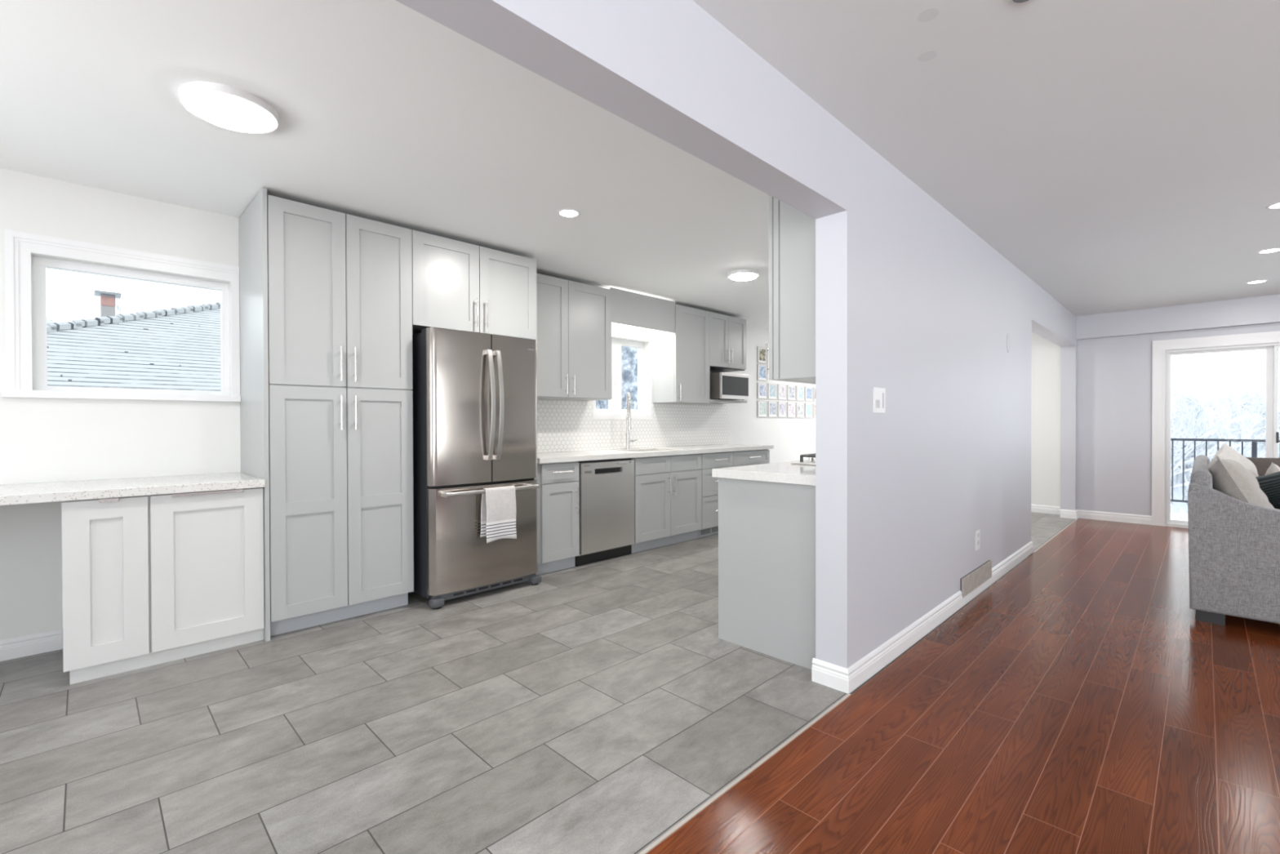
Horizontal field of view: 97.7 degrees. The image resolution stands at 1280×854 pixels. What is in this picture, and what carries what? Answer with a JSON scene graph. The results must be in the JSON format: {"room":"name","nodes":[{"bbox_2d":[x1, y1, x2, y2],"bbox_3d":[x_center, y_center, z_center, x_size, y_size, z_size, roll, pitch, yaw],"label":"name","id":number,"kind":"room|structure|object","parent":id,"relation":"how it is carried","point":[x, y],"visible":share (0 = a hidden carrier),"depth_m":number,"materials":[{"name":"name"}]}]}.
{"room":"kitchen","nodes":[
{"label":"kitchen","id":0,"kind":"room"},
{"bbox_2d":[0,0,768,329],"bbox_3d":[0.290,-1.351,4.110,11.220,0.100,2.965,-1,1,-45],"label":"ceiling","id":1,"kind":"structure","parent":0,"point":[388,113],"depth_m":2.49,"materials":[{"name":"white paint"}]},
{"bbox_2d":[178,81,279,133],"bbox_3d":[-1.635,-1.259,2.239,0.326,0.046,0.326,-1,1,-45],"label":"ceiling light","id":2,"kind":"object","parent":1,"relation":"attached to","point":[224,106],"visible":1,"depth_m":2.18,"materials":[{"name":"white paint"}]},
{"bbox_2d":[186,92,272,133],"bbox_3d":[-1.635,-1.257,2.239,0.280,0.042,0.280,-1,1,-45],"label":"diffuser","id":3,"kind":"object","parent":2,"relation":"attached to","point":[251,113],"depth_m":2.20,"materials":[{"name":"white plastic"}]},
{"bbox_2d":[556,208,580,217],"bbox_3d":[-0.430,-1.292,3.384,0.142,0.004,0.142,-1,1,-45],"label":"recessed light","id":4,"kind":"object","parent":1,"relation":"in","point":[566,212],"visible":1,"depth_m":3.37,"materials":[{"name":"white paint"}]},
{"bbox_2d":[727,269,759,280],"bbox_3d":[0.881,-1.284,4.764,0.270,0.046,0.270,-1,1,-45],"label":"ceiling light","id":5,"kind":"object","parent":1,"relation":"attached to","point":[739,274],"visible":1,"depth_m":4.69,"materials":[{"name":"white paint"}]},
{"bbox_2d":[729,273,756,280],"bbox_3d":[0.881,-1.282,4.764,0.224,0.042,0.224,-1,1,-45],"label":"diffuser","id":6,"kind":"object","parent":5,"relation":"attached to","point":[737,277],"depth_m":4.72,"materials":[{"name":"white plastic"}]},
{"bbox_2d":[0,168,815,639],"bbox_3d":[-0.850,-0.136,5.186,11.340,2.540,0.160,-1,1,-45],"label":"wall","id":7,"kind":"structure","parent":0,"point":[42,440],"depth_m":3.02,"materials":[{"name":"white paint"}]},
{"bbox_2d":[0,628,62,661],"bbox_3d":[-3.870,1.114,2.072,2.410,0.101,0.014,-1,1,-45],"label":"baseboard","id":8,"kind":"structure","parent":7,"relation":"attached to","point":[45,642],"depth_m":2.84,"materials":[{"name":"white paint"}]},
{"bbox_2d":[1,229,240,401],"bbox_3d":[-2.849,-0.566,3.144,0.972,0.830,0.149,-1,1,-45],"label":"window","id":9,"kind":"structure","parent":7,"relation":"in","point":[19,246],"depth_m":2.96,"materials":[{"name":"white plastic"}]},
{"bbox_2d":[536,273,611,400],"bbox_3d":[-0.732,-0.757,4.911,1.021,1.015,0.388,-1,1,-45],"label":"upper cabinet","id":10,"kind":"object","parent":7,"relation":"attached to","point":[574,340],"visible":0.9,"depth_m":4.84,"materials":[{"name":"grey paint"}]},
{"bbox_2d":[609,287,675,333],"bbox_3d":[0.043,-1.131,5.482,0.886,0.320,0.018,-1,1,-45],"label":"panel","id":11,"kind":"object","parent":10,"relation":"attached to","point":[628,308],"visible":1,"depth_m":5.45,"materials":[{"name":"grey paint"}]},
{"bbox_2d":[592,329,652,419],"bbox_3d":[-0.216,-0.525,5.784,0.838,0.895,0.151,-1,1,-45],"label":"window","id":12,"kind":"structure","parent":7,"relation":"in","point":[615,411],"depth_m":5.81,"materials":[{"name":"white plastic"}]},
{"bbox_2d":[537,399,728,453],"bbox_3d":[-0.066,-0.018,5.840,3.266,0.478,0.014,-1,1,-45],"label":"tile backsplash","id":13,"kind":"structure","parent":7,"relation":"attached to","point":[562,425],"depth_m":5.72,"materials":[{"name":"white tile"}]},
{"bbox_2d":[652,304,709,404],"bbox_3d":[0.466,-0.769,6.089,0.560,1.015,0.373,-1,1,-45],"label":"upper cabinet","id":14,"kind":"object","parent":7,"relation":"attached to","point":[680,358],"visible":0.99,"depth_m":5.95,"materials":[{"name":"grey paint"}]},
{"bbox_2d":[709,311,746,403],"bbox_3d":[0.917,-0.783,6.548,0.723,0.995,0.388,-1,1,-45],"label":"upper cabinet","id":15,"kind":"object","parent":7,"relation":"attached to","point":[727,334],"visible":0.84,"depth_m":6.42,"materials":[{"name":"grey paint"}]},
{"bbox_2d":[709,399,746,403],"bbox_3d":[0.904,-0.298,6.565,0.723,0.025,0.348,-1,1,-45],"label":"shelf","id":16,"kind":"object","parent":15,"relation":"attached to","point":[711,401],"depth_m":6.47,"materials":[{"name":"grey paint"}]},
{"bbox_2d":[710,372,748,399],"bbox_3d":[0.938,-0.459,6.502,0.527,0.297,0.429,-1,1,-45],"label":"microwave","id":17,"kind":"object","parent":15,"relation":"on","point":[723,385],"visible":0.72,"depth_m":6.27,"materials":[{"name":"grey metal"}]},
{"bbox_2d":[756,346,765,364],"bbox_3d":[1.649,-0.966,7.535,0.230,0.218,0.018,-1,1,-45],"label":"picture frame","id":18,"kind":"object","parent":7,"relation":"attached to","point":[761,351],"visible":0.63,"depth_m":7.51,"materials":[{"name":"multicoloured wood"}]},
{"bbox_2d":[759,348,765,360],"bbox_3d":[1.652,-0.971,7.536,0.155,0.156,0.001,-1,1,-45],"label":"picture","id":19,"kind":"object","parent":18,"relation":"attached to","point":[762,351],"depth_m":7.53},
{"bbox_2d":[756,382,768,399],"bbox_3d":[1.650,-0.489,7.539,0.230,0.218,0.018,-1,1,-45],"label":"picture frame","id":20,"kind":"object","parent":7,"relation":"attached to","point":[762,388],"visible":1,"depth_m":7.53,"materials":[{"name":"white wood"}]},
{"bbox_2d":[759,384,765,395],"bbox_3d":[1.653,-0.494,7.539,0.155,0.156,0.001,-1,1,-45],"label":"picture","id":21,"kind":"object","parent":20,"relation":"attached to","point":[762,387],"depth_m":7.53},
{"bbox_2d":[756,400,768,417],"bbox_3d":[1.651,-0.243,7.541,0.230,0.218,0.018,-1,1,-45],"label":"picture frame","id":22,"kind":"object","parent":7,"relation":"attached to","point":[762,406],"visible":1,"depth_m":7.54,"materials":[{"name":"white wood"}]},
{"bbox_2d":[759,402,765,414],"bbox_3d":[1.654,-0.248,7.541,0.155,0.156,0.001,-1,1,-45],"label":"picture","id":23,"kind":"object","parent":22,"relation":"attached to","point":[762,405],"depth_m":7.54},
{"bbox_2d":[756,364,768,381],"bbox_3d":[1.650,-0.733,7.537,0.230,0.218,0.018,-1,1,-45],"label":"picture frame","id":24,"kind":"object","parent":7,"relation":"attached to","point":[761,368],"visible":0.79,"depth_m":7.51,"materials":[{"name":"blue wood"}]},
{"bbox_2d":[759,365,765,377],"bbox_3d":[1.653,-0.738,7.537,0.155,0.156,0.001,-1,1,-45],"label":"picture","id":25,"kind":"object","parent":24,"relation":"attached to","point":[762,368],"depth_m":7.53},
{"bbox_2d":[768,400,777,417],"bbox_3d":[1.830,-0.245,7.718,0.230,0.218,0.018,-1,1,-45],"label":"picture frame","id":26,"kind":"object","parent":7,"relation":"attached to","point":[772,406],"visible":1,"depth_m":7.71,"materials":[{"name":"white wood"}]},
{"bbox_2d":[769,403,776,414],"bbox_3d":[1.833,-0.250,7.718,0.155,0.156,0.001,-1,1,-45],"label":"picture","id":27,"kind":"object","parent":26,"relation":"attached to","point":[772,406],"depth_m":7.72,"materials":[{"name":"white paper"}]},
{"bbox_2d":[768,382,777,399],"bbox_3d":[1.829,-0.491,7.716,0.230,0.218,0.018,-1,1,-45],"label":"picture frame","id":28,"kind":"object","parent":7,"relation":"attached to","point":[772,388],"visible":1,"depth_m":7.71,"materials":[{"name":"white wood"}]},
{"bbox_2d":[769,385,776,396],"bbox_3d":[1.832,-0.496,7.717,0.155,0.156,0.001,-1,1,-45],"label":"picture","id":29,"kind":"object","parent":28,"relation":"attached to","point":[772,388],"depth_m":7.72},
{"bbox_2d":[777,383,786,399],"bbox_3d":[2.008,-0.492,7.894,0.230,0.218,0.018,-1,1,-45],"label":"picture frame","id":30,"kind":"object","parent":7,"relation":"attached to","point":[782,388],"visible":1,"depth_m":7.89,"materials":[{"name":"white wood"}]},
{"bbox_2d":[779,386,785,397],"bbox_3d":[2.011,-0.497,7.894,0.155,0.156,0.001,-1,1,-45],"label":"picture","id":31,"kind":"object","parent":30,"relation":"attached to","point":[782,388],"depth_m":7.89},
{"bbox_2d":[777,401,786,417],"bbox_3d":[2.009,-0.246,7.896,0.230,0.218,0.018,-1,1,-45],"label":"picture frame","id":32,"kind":"object","parent":7,"relation":"attached to","point":[782,406],"visible":1,"depth_m":7.89,"materials":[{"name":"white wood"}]},
{"bbox_2d":[779,403,785,414],"bbox_3d":[2.012,-0.251,7.896,0.155,0.156,0.001,-1,1,-45],"label":"picture","id":33,"kind":"object","parent":32,"relation":"attached to","point":[782,406],"depth_m":7.89},
{"bbox_2d":[786,384,795,400],"bbox_3d":[2.187,-0.494,8.071,0.230,0.218,0.018,-1,1,-45],"label":"picture frame","id":34,"kind":"object","parent":7,"relation":"attached to","point":[791,389],"visible":1,"depth_m":8.06,"materials":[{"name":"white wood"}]},
{"bbox_2d":[788,386,794,397],"bbox_3d":[2.190,-0.499,8.072,0.155,0.156,0.001,-1,1,-45],"label":"picture","id":35,"kind":"object","parent":34,"relation":"attached to","point":[791,389],"depth_m":8.06},
{"bbox_2d":[786,401,795,417],"bbox_3d":[2.188,-0.248,8.073,0.230,0.218,0.018,-1,1,-45],"label":"picture frame","id":36,"kind":"object","parent":7,"relation":"attached to","point":[791,406],"visible":1,"depth_m":8.06,"materials":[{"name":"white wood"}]},
{"bbox_2d":[795,385,804,400],"bbox_3d":[2.366,-0.496,8.249,0.230,0.218,0.018,-1,1,-45],"label":"picture frame","id":37,"kind":"object","parent":7,"relation":"attached to","point":[800,390],"visible":1,"depth_m":8.24,"materials":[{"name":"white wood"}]},
{"bbox_2d":[795,402,804,417],"bbox_3d":[2.366,-0.250,8.251,0.230,0.218,0.018,-1,1,-45],"label":"picture frame","id":38,"kind":"object","parent":7,"relation":"attached to","point":[800,406],"visible":1,"depth_m":8.24,"materials":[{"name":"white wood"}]},
{"bbox_2d":[804,386,813,401],"bbox_3d":[2.545,-0.498,8.426,0.230,0.218,0.018,-1,1,-45],"label":"picture frame","id":39,"kind":"object","parent":7,"relation":"attached to","point":[808,390],"visible":1,"depth_m":8.42,"materials":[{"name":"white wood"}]},
{"bbox_2d":[804,402,813,417],"bbox_3d":[2.545,-0.252,8.428,0.230,0.218,0.018,-1,1,-45],"label":"picture frame","id":40,"kind":"object","parent":7,"relation":"attached to","point":[808,406],"visible":1,"depth_m":8.42,"materials":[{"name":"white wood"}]},
{"bbox_2d":[0,511,1279,853],"bbox_3d":[2.140,1.173,2.271,11.220,0.050,8.200,-1,1,-45],"label":"floor","id":41,"kind":"structure","parent":0,"point":[593,708],"depth_m":2.12,"materials":[{"name":"grey tile"}]},
{"bbox_2d":[61,487,264,684],"bbox_3d":[-2.504,0.740,2.961,0.757,0.828,0.634,-1,1,-45],"label":"base cabinet","id":42,"kind":"object","parent":41,"relation":"on","point":[150,580],"visible":0.98,"depth_m":2.71,"materials":[{"name":"white paint"}]},
{"bbox_2d":[0,471,264,505],"bbox_3d":[-2.765,0.305,2.705,1.482,0.040,0.663,-1,1,-45],"label":"countertop","id":43,"kind":"structure","parent":42,"relation":"on","point":[51,491],"depth_m":2.73,"materials":[{"name":"grey stone"}]},
{"bbox_2d":[238,187,413,641],"bbox_3d":[-1.946,-0.067,3.498,0.801,2.432,0.688,-1,1,-45],"label":"pantry cabinet","id":44,"kind":"object","parent":41,"relation":"on","point":[326,295],"visible":1,"depth_m":3.25,"materials":[{"name":"grey paint"}]},
{"bbox_2d":[411,229,537,574],"bbox_3d":[-1.325,-0.059,4.115,0.943,2.405,0.688,-1,1,-45],"label":"upper cabinet","id":45,"kind":"object","parent":41,"relation":"on","point":[457,285],"visible":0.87,"depth_m":3.84,"materials":[{"name":"grey paint"}]},
{"bbox_2d":[411,326,541,608],"bbox_3d":[-1.233,0.255,4.005,0.818,1.778,0.820,-1,1,-45],"label":"refrigerator","id":46,"kind":"object","parent":41,"relation":"on","point":[474,394],"visible":0.93,"depth_m":3.67,"materials":[{"name":"grey metal"}]},
{"bbox_2d":[480,485,516,542],"bbox_3d":[-0.951,0.583,3.758,0.245,0.361,0.065,-1,1,-45],"label":"dish towel","id":47,"kind":"object","parent":46,"relation":"hanging from","point":[498,504],"visible":1,"depth_m":3.73,"materials":[{"name":"fabric"}]},
{"bbox_2d":[536,461,579,574],"bbox_3d":[-0.844,0.707,4.596,0.398,0.862,0.688,-1,1,-45],"label":"base cabinet","id":48,"kind":"object","parent":41,"relation":"on","point":[558,482],"visible":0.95,"depth_m":4.38,"materials":[{"name":"grey paint"}]},
{"bbox_2d":[574,457,634,566],"bbox_3d":[-0.482,0.707,4.965,0.624,0.855,0.638,-1,1,-45],"label":"dishwasher","id":49,"kind":"object","parent":41,"relation":"on","point":[606,486],"visible":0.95,"depth_m":4.72,"materials":[{"name":"silver metal"}]},
{"bbox_2d":[631,453,702,553],"bbox_3d":[0.078,0.698,5.511,0.932,0.862,0.688,-1,1,-45],"label":"base cabinet","id":50,"kind":"object","parent":41,"relation":"on","point":[668,489],"visible":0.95,"depth_m":5.26,"materials":[{"name":"grey paint"}]},
{"bbox_2d":[537,444,773,463],"bbox_3d":[0.165,0.243,5.607,3.261,0.040,0.670,-1,1,-45],"label":"countertop","id":51,"kind":"structure","parent":50,"relation":"on","point":[593,455],"depth_m":5.18,"materials":[{"name":"white stone"}]},
{"bbox_2d":[624,392,637,448],"bbox_3d":[-0.107,-0.061,5.614,0.107,0.570,0.293,0,0,11],"label":"kitchen faucet","id":52,"kind":"object","parent":51,"relation":"on","point":[628,420],"visible":1,"depth_m":5.63,"materials":[{"name":"silver metal"}]},
{"bbox_2d":[697,451,733,537],"bbox_3d":[0.596,0.693,6.025,0.525,0.862,0.688,-1,1,-45],"label":"base cabinet","id":53,"kind":"object","parent":41,"relation":"on","point":[711,460],"visible":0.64,"depth_m":5.74,"materials":[{"name":"grey paint"}]},
{"bbox_2d":[698,525,718,537],"bbox_3d":[0.734,1.075,5.816,0.380,0.076,0.006,-1,1,-45],"label":"grille","id":54,"kind":"object","parent":53,"relation":"attached to","point":[713,530],"depth_m":5.79,"materials":[{"name":"grey plastic"}]},
{"bbox_2d":[731,448,769,466],"bbox_3d":[1.038,0.689,6.463,0.715,0.862,0.688,-1,1,-45],"label":"drawer","id":55,"kind":"object","parent":41,"relation":"on","point":[740,458],"visible":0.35,"depth_m":6.23,"materials":[{"name":"grey paint"}]},
{"bbox_2d":[718,477,815,669],"bbox_3d":[1.872,0.699,4.038,3.465,0.872,0.616,-1,1,-45],"label":"base cabinet","id":56,"kind":"object","parent":41,"relation":"on","point":[766,530],"visible":0.22,"depth_m":2.81,"materials":[{"name":"grey paint"}]},
{"bbox_2d":[711,458,815,485],"bbox_3d":[1.863,0.237,4.041,3.525,0.045,0.634,-1,1,-45],"label":"countertop","id":57,"kind":"structure","parent":56,"relation":"on","point":[786,472],"depth_m":2.89,"materials":[{"name":"white stone"}]},
{"bbox_2d":[790,453,815,465],"bbox_3d":[1.327,0.190,3.463,0.760,0.058,0.445,-1,1,-45],"label":"gas cooktop","id":58,"kind":"object","parent":57,"relation":"in","point":[811,461],"visible":0.12,"depth_m":3.33,"materials":[{"name":"metal"}]},
{"bbox_2d":[790,459,815,465],"bbox_3d":[1.327,0.213,3.463,0.760,0.012,0.445,-1,1,-45],"label":"tray","id":59,"kind":"object","parent":58,"relation":"on","point":[812,462],"depth_m":3.33,"materials":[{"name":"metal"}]},
{"bbox_2d":[639,519,1076,853],"bbox_3d":[1.365,1.169,2.867,10.960,0.053,0.011,-1,1,-45],"label":"trim","id":60,"kind":"structure","parent":41,"relation":"on","point":[700,808],"depth_m":1.84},
{"bbox_2d":[1187,454,1279,625],"bbox_3d":[4.334,0.688,3.696,2.150,0.888,0.996,-1,1,-45],"label":"sofa","id":61,"kind":"object","parent":41,"relation":"on","point":[1234,544],"visible":0.79,"depth_m":3.17,"materials":[{"name":"grey fabric"}]},
{"bbox_2d":[1213,443,1258,476],"bbox_3d":[4.183,0.387,3.910,0.640,0.530,0.267,-1,1,-43],"label":"throw pillow","id":62,"kind":"object","parent":61,"relation":"on","point":[1225,451],"visible":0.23,"depth_m":3.84,"materials":[{"name":"beige fabric"}]},
{"bbox_2d":[1207,457,1274,508],"bbox_3d":[3.642,0.400,3.404,0.279,0.445,0.646,0,1,42],"label":"throw pillow","id":63,"kind":"object","parent":61,"relation":"on","point":[1230,477],"visible":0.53,"depth_m":3.23,"materials":[{"name":"beige fabric"}]},
{"bbox_2d":[1245,457,1279,475],"bbox_3d":[4.741,0.429,4.146,0.624,0.423,0.272,0,0,11],"label":"throw pillow","id":64,"kind":"object","parent":61,"relation":"on","point":[1262,464],"visible":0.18,"depth_m":4.13,"materials":[{"name":"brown fabric"}]},
{"bbox_2d":[1255,471,1279,509],"bbox_3d":[4.054,0.439,3.439,0.315,0.404,0.556,0,0,21],"label":"throw pillow","id":65,"kind":"object","parent":61,"relation":"on","point":[1269,484],"visible":0.58,"depth_m":3.49,"materials":[{"name":"fabric"}]},
{"bbox_2d":[1264,462,1279,475],"bbox_3d":[4.245,0.421,3.706,0.127,0.382,0.395,0,0,16],"label":"throw pillow","id":66,"kind":"object","parent":61,"relation":"on","point":[1273,468],"visible":0.13,"depth_m":3.70,"materials":[{"name":"beige fabric"}]},
{"bbox_2d":[395,0,1077,668],"bbox_3d":[1.337,-0.125,2.963,11.075,2.540,0.147,-1,1,-45],"label":"wall partition","id":67,"kind":"structure","parent":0,"point":[912,304],"depth_m":2.56,"materials":[{"name":"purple paint"}]},
{"bbox_2d":[765,195,815,384],"bbox_3d":[1.123,-0.756,3.120,1.000,1.020,0.378,-1,1,-45],"label":"upper cabinet","id":68,"kind":"object","parent":67,"relation":"attached to","point":[792,232],"visible":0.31,"depth_m":2.79,"materials":[{"name":"grey paint"}]},
{"bbox_2d":[872,386,885,413],"bbox_3d":[1.137,-0.126,2.652,0.132,0.119,0.012,-1,1,-45],"label":"light switch","id":69,"kind":"object","parent":67,"relation":"attached to","point":[878,393],"visible":1,"depth_m":2.64,"materials":[{"name":"white plastic"}]},
{"bbox_2d":[811,541,1033,693],"bbox_3d":[2.154,1.086,3.777,3.706,0.101,0.174,-1,1,-45],"label":"baseboard","id":70,"kind":"structure","parent":67,"relation":"attached to","point":[843,679],"depth_m":2.76,"materials":[{"name":"white paint"}]},
{"bbox_2d":[960,560,991,597],"bbox_3d":[2.282,1.020,3.790,0.675,0.118,0.018,-1,1,-45],"label":"air vent","id":71,"kind":"object","parent":67,"relation":"in","point":[976,577],"visible":1,"depth_m":3.75,"materials":[{"name":"metal"}]},
{"bbox_2d":[962,577,991,606],"bbox_3d":[2.281,1.108,3.792,0.675,0.056,0.014,-1,1,-45],"label":"trim","id":72,"kind":"structure","parent":67,"relation":"attached to","point":[972,594],"depth_m":3.76,"materials":[{"name":"white paint"}]},
{"bbox_2d":[975,529,980,551],"bbox_3d":[2.305,0.772,3.820,0.093,0.132,0.007,-1,1,-45],"label":"wall outlet","id":73,"kind":"object","parent":67,"relation":"attached to","point":[977,532],"visible":1,"depth_m":3.81,"materials":[{"name":"white plastic"}]},
{"bbox_2d":[1006,333,1010,352],"bbox_3d":[2.903,-0.660,4.408,0.120,0.150,0.004,-1,1,-45],"label":"cover plate","id":74,"kind":"object","parent":67,"relation":"attached to","point":[1008,338],"visible":1,"depth_m":4.40,"materials":[{"name":"white plastic"}]},
{"bbox_2d":[692,0,1279,315],"bbox_3d":[3.178,-1.336,1.096,11.075,0.100,5.088,-1,1,-45],"label":"ceiling","id":75,"kind":"structure","parent":0,"point":[1121,155],"depth_m":2.35,"materials":[{"name":"grey paint"}]},
{"bbox_2d":[917,50,937,62],"bbox_3d":[0.997,-1.287,1.943,0.060,0.001,0.060,-1,1,-45],"label":"cover plate","id":76,"kind":"object","parent":75,"relation":"attached to","point":[927,55],"visible":1,"depth_m":1.94,"materials":[{"name":"white plastic"}]},
{"bbox_2d":[917,8,938,22],"bbox_3d":[0.899,-1.285,1.747,0.060,0.001,0.060,-1,1,-45],"label":"cover plate","id":77,"kind":"object","parent":75,"relation":"attached to","point":[927,15],"visible":1,"depth_m":1.75,"materials":[{"name":"white plastic"}]},
{"bbox_2d":[1256,247,1279,253],"bbox_3d":[4.690,-1.311,4.162,0.142,0.004,0.142,-1,1,-45],"label":"recessed light","id":78,"kind":"object","parent":75,"relation":"in","point":[1277,249],"visible":1,"depth_m":4.17,"materials":[{"name":"white paint"}]},
{"bbox_2d":[1265,201,1279,208],"bbox_3d":[3.768,-1.302,3.275,0.142,0.004,0.142,-1,1,-45],"label":"recessed light","id":79,"kind":"object","parent":75,"relation":"in","point":[1275,206],"visible":1,"depth_m":3.30,"materials":[{"name":"white paint"}]},
{"bbox_2d":[1031,332,1060,506],"bbox_3d":[4.247,-0.171,8.184,0.120,2.540,3.165,-1,1,-45],"label":"wall","id":80,"kind":"structure","parent":0,"point":[1046,354],"depth_m":7.15,"materials":[{"name":"white paint"}]},
{"bbox_2d":[1031,504,1060,515],"bbox_3d":[5.046,1.053,7.295,0.014,0.101,0.760,-1,1,-45],"label":"baseboard","id":81,"kind":"structure","parent":80,"relation":"attached to","point":[1034,508],"depth_m":7.15,"materials":[{"name":"white paint"}]},
{"bbox_2d":[1076,322,1279,515],"bbox_3d":[7.197,-0.155,5.006,0.120,2.540,5.208,-1,1,-45],"label":"wall","id":82,"kind":"structure","parent":0,"point":[1114,380],"depth_m":6.54,"materials":[{"name":"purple paint"}]},
{"bbox_2d":[1060,509,1151,524],"bbox_3d":[5.467,1.057,6.591,0.120,0.101,0.823,-1,1,-45],"label":"baseboard","id":83,"kind":"structure","parent":82,"relation":"attached to","point":[1077,513],"depth_m":6.61,"materials":[{"name":"white paint"}]},
{"bbox_2d":[1075,293,1279,339],"bbox_3d":[7.079,-1.187,4.968,0.085,0.275,5.088,-1,1,-45],"label":"beam","id":84,"kind":"structure","parent":82,"relation":"attached to","point":[1265,309],"depth_m":6.09,"materials":[{"name":"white paint"}]},
{"bbox_2d":[1151,330,1279,528],"bbox_3d":[6.579,0.072,5.609,0.130,2.080,2.132,-1,1,-45],"label":"door frame","id":85,"kind":"structure","parent":82,"relation":"in","point":[1162,350],"depth_m":6.24,"materials":[{"name":"white paint"}]},
{"label":"outside","id":86,"kind":"structure","parent":0,"visible":0},
{"bbox_3d":[7.223,1.207,6.047,1.345,0.080,4.800,-1,1,-45],"label":"deck","id":87,"kind":"object","parent":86,"visible":0},
{"bbox_2d":[1170,512,1187,527],"bbox_3d":[7.212,1.142,6.036,1.315,0.050,4.800,-1,1,-45],"label":"snow layer","id":88,"kind":"object","parent":87,"relation":"on","point":[1175,516],"visible":0.02,"depth_m":6.96,"materials":[{"name":"white snow"}]},
{"bbox_2d":[1170,438,1279,502],"bbox_3d":[7.592,0.631,6.411,0.050,0.965,4.800,-1,1,-45],"label":"balcony railing","id":89,"kind":"object","parent":87,"relation":"on","point":[1254,442],"visible":0.17,"depth_m":6.99,"materials":[{"name":"black metal"}]},
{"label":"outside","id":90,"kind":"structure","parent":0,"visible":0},
{"bbox_3d":[46.183,3.963,45.853,109.900,0.100,120.000,-1,1,-45],"label":"ground","id":91,"kind":"structure","parent":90,"visible":0},
{"bbox_2d":[595,346,637,409],"bbox_3d":[-0.516,-0.354,16.985,2.510,9.200,2.551,-1,1,-45],"label":"evergreen","id":92,"kind":"object","parent":91,"relation":"on","point":[628,354],"visible":0.03,"depth_m":16.16,"materials":[{"name":"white plant"}]},
{"bbox_2d":[1170,389,1239,511],"bbox_3d":[22.662,0.726,25.131,6.408,6.819,5.406,0,0,-3],"label":"bare tree","id":93,"kind":"object","parent":91,"relation":"on","point":[1174,403],"visible":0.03,"depth_m":23.61,"materials":[{"name":"grey plant"}]},
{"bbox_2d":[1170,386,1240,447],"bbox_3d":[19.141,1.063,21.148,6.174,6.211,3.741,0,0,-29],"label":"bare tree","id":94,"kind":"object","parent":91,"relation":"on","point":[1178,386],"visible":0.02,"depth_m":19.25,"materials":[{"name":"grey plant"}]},
{"bbox_2d":[1170,382,1252,513],"bbox_3d":[18.134,1.229,19.938,5.554,5.910,4.685,0,0,4],"label":"bare tree","id":95,"kind":"object","parent":91,"relation":"on","point":[1175,506],"visible":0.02,"depth_m":19.42,"materials":[{"name":"grey plant"}]},
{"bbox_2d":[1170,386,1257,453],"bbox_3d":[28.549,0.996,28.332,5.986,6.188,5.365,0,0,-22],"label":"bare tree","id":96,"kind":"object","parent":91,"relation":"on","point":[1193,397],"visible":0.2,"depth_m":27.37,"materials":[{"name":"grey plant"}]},
{"bbox_2d":[1170,420,1262,488],"bbox_3d":[12.189,1.913,14.511,4.024,4.641,4.490,0,0,15],"label":"bare tree","id":97,"kind":"object","parent":91,"relation":"on","point":[1177,448],"visible":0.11,"depth_m":12.85,"materials":[{"name":"grey plant"}]},
{"bbox_2d":[1170,401,1266,513],"bbox_3d":[15.242,1.783,15.007,4.851,4.880,2.940,0,0,-30],"label":"bare tree","id":98,"kind":"object","parent":91,"relation":"on","point":[1177,478],"visible":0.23,"depth_m":14.20,"materials":[{"name":"grey plant"}]},
{"bbox_2d":[1170,382,1279,475],"bbox_3d":[57.466,-0.179,49.987,28.000,8.065,90.000,-1,1,-45],"label":"hill","id":99,"kind":"structure","parent":91,"relation":"on","point":[1260,388],"depth_m":42.77,"materials":[{"name":"white snow"}]},
{"bbox_2d":[1170,376,1279,480],"bbox_3d":[17.638,1.328,16.958,4.565,5.759,5.412,-1,1,-43],"label":"bare tree","id":100,"kind":"object","parent":91,"relation":"on","point":[1244,434],"visible":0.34,"depth_m":16.96,"materials":[{"name":"grey plant"}]},
{"bbox_2d":[1170,386,1279,457],"bbox_3d":[22.116,1.398,20.349,4.782,5.535,5.427,0,1,35],"label":"bare tree","id":101,"kind":"object","parent":91,"relation":"on","point":[1234,411],"visible":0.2,"depth_m":21.17,"materials":[{"name":"grey plant"}]},
{"bbox_2d":[1205,382,1279,448],"bbox_3d":[26.533,1.097,24.037,5.254,6.059,5.861,0,0,6],"label":"bare tree","id":102,"kind":"object","parent":91,"relation":"on","point":[1219,397],"visible":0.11,"depth_m":23.98,"materials":[{"name":"grey plant"}]},
{"bbox_2d":[1208,378,1279,457],"bbox_3d":[20.310,1.320,15.917,3.474,5.768,5.733,0,0,-25],"label":"bare tree","id":103,"kind":"object","parent":91,"relation":"on","point":[1260,431],"visible":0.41,"depth_m":17.33,"materials":[{"name":"grey plant"}]},
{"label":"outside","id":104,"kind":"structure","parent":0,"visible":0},
{"bbox_3d":[-29.804,4.379,15.950,40.100,0.100,55.400,-1,1,-45],"label":"ground","id":105,"kind":"structure","parent":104,"visible":0},
{"bbox_2d":[46,289,151,324],"bbox_3d":[-15.309,0.372,13.387,6.075,7.883,6.778,0,0,-25],"label":"bare tree","id":106,"kind":"object","parent":105,"relation":"on","point":[117,305],"visible":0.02,"depth_m":14.79,"materials":[{"name":"grey plant"}]},
{"bbox_2d":[46,289,221,391],"bbox_3d":[-7.382,0.426,8.986,8.226,7.793,7.407,-1,1,-45],"label":"neighbouring house","id":107,"kind":"structure","parent":105,"relation":"on","point":[179,348],"depth_m":7.43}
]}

